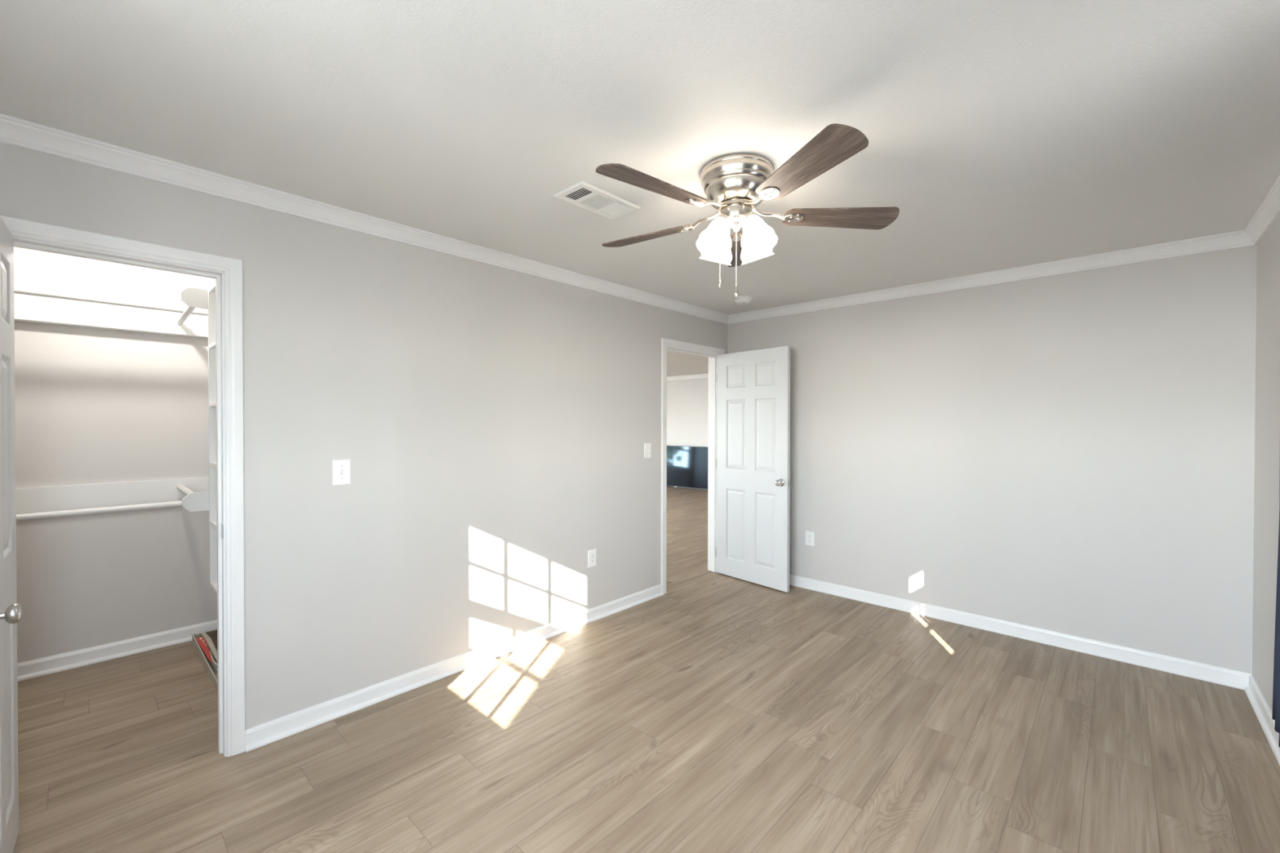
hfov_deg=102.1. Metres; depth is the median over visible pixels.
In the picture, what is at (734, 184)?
ceiling fan
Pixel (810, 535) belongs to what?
wall outlet
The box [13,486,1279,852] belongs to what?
floor
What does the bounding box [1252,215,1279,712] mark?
wall
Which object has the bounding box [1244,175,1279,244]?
trim
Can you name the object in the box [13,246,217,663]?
wall
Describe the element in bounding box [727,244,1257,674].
wall
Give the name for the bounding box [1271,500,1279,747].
curtain
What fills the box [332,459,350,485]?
light switch
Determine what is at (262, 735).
baseboard
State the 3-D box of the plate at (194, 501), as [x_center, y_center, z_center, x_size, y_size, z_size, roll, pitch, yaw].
[-2.383,0.418,2.960,0.019,0.104,0.354,1,1,43]
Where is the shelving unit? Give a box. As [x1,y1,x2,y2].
[208,282,217,594]
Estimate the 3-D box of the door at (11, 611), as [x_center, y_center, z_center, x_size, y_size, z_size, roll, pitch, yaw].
[-1.939,0.376,1.550,0.160,2.034,0.595,0,1,-45]
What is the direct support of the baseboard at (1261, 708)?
attached to the wall at (1267, 408)
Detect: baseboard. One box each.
[17,619,217,681]
[244,583,663,752]
[789,574,1250,689]
[1244,674,1279,766]
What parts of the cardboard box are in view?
lid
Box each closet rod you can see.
[13,285,208,315]
[16,501,182,520]
[175,306,195,324]
[176,484,193,495]
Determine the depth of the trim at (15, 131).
2.30 m
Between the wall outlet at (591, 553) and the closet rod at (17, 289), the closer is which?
the closet rod at (17, 289)
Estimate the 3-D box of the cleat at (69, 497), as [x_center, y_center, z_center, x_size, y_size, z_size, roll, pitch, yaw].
[-3.277,0.421,2.975,0.018,0.166,1.549,1,1,43]
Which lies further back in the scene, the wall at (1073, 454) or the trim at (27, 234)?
the wall at (1073, 454)
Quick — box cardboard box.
[192,629,217,693]
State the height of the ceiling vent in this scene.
0.018 m
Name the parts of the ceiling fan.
blade, blade, blade arm, lamp shade, blade arm, lamp shade, blade, pull chain, blade arm, lamp shade, lamp shade, blade arm, blade, blade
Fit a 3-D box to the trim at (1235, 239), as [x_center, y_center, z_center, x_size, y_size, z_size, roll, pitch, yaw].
[2.034,-1.010,3.836,3.295,0.078,0.049,1,1,43]
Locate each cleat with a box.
[13,294,208,338]
[15,476,208,514]
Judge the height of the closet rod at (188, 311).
0.055 m
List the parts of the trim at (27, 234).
strike plate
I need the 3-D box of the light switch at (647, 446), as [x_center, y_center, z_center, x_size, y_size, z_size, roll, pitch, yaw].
[0.067,0.193,4.136,0.019,0.122,0.079,1,1,43]
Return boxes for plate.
[180,287,208,309]
[182,491,208,511]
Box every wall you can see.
[0,142,727,729]
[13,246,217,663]
[666,377,708,447]
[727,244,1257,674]
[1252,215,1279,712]
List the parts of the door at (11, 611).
knob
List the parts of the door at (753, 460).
knob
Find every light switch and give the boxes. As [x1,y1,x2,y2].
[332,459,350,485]
[644,443,651,458]
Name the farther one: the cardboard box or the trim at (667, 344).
the trim at (667, 344)
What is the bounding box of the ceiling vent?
[552,181,640,219]
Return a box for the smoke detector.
[733,296,751,304]
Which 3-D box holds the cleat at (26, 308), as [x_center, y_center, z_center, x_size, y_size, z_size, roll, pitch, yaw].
[-3.255,-0.648,2.947,0.074,0.140,1.549,1,1,43]
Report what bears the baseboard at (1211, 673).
attached to the wall at (1073, 454)
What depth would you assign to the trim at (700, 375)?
11.23 m
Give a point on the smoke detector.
(740, 300)
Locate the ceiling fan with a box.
[595,123,899,297]
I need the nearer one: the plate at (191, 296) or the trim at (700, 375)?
the plate at (191, 296)
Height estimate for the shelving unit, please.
1.660 m
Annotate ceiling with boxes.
[0,0,1279,377]
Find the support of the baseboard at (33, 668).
attached to the wall at (93, 406)
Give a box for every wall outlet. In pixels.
[587,548,595,568]
[805,530,814,546]
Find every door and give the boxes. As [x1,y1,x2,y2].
[0,216,22,852]
[715,346,790,592]
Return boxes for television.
[666,445,707,490]
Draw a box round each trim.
[0,113,728,324]
[0,215,244,757]
[661,337,724,594]
[666,373,708,380]
[728,230,1253,324]
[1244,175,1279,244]
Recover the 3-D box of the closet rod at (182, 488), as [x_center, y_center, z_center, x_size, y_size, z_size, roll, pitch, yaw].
[-2.710,0.389,3.096,0.646,0.033,0.033,1,1,43]
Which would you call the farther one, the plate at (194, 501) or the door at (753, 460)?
the door at (753, 460)
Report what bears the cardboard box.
on the floor
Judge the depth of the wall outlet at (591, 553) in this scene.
3.71 m
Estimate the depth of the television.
11.10 m
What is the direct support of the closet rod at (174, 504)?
attached to the wall
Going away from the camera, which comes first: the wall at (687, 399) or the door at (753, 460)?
the door at (753, 460)
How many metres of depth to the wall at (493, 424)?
2.73 m
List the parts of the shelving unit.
shelf, shelf, shelf, shelf, shelf, shelf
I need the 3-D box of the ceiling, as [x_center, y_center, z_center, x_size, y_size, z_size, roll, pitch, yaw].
[-0.809,-1.133,6.314,11.155,0.120,10.020,1,1,43]

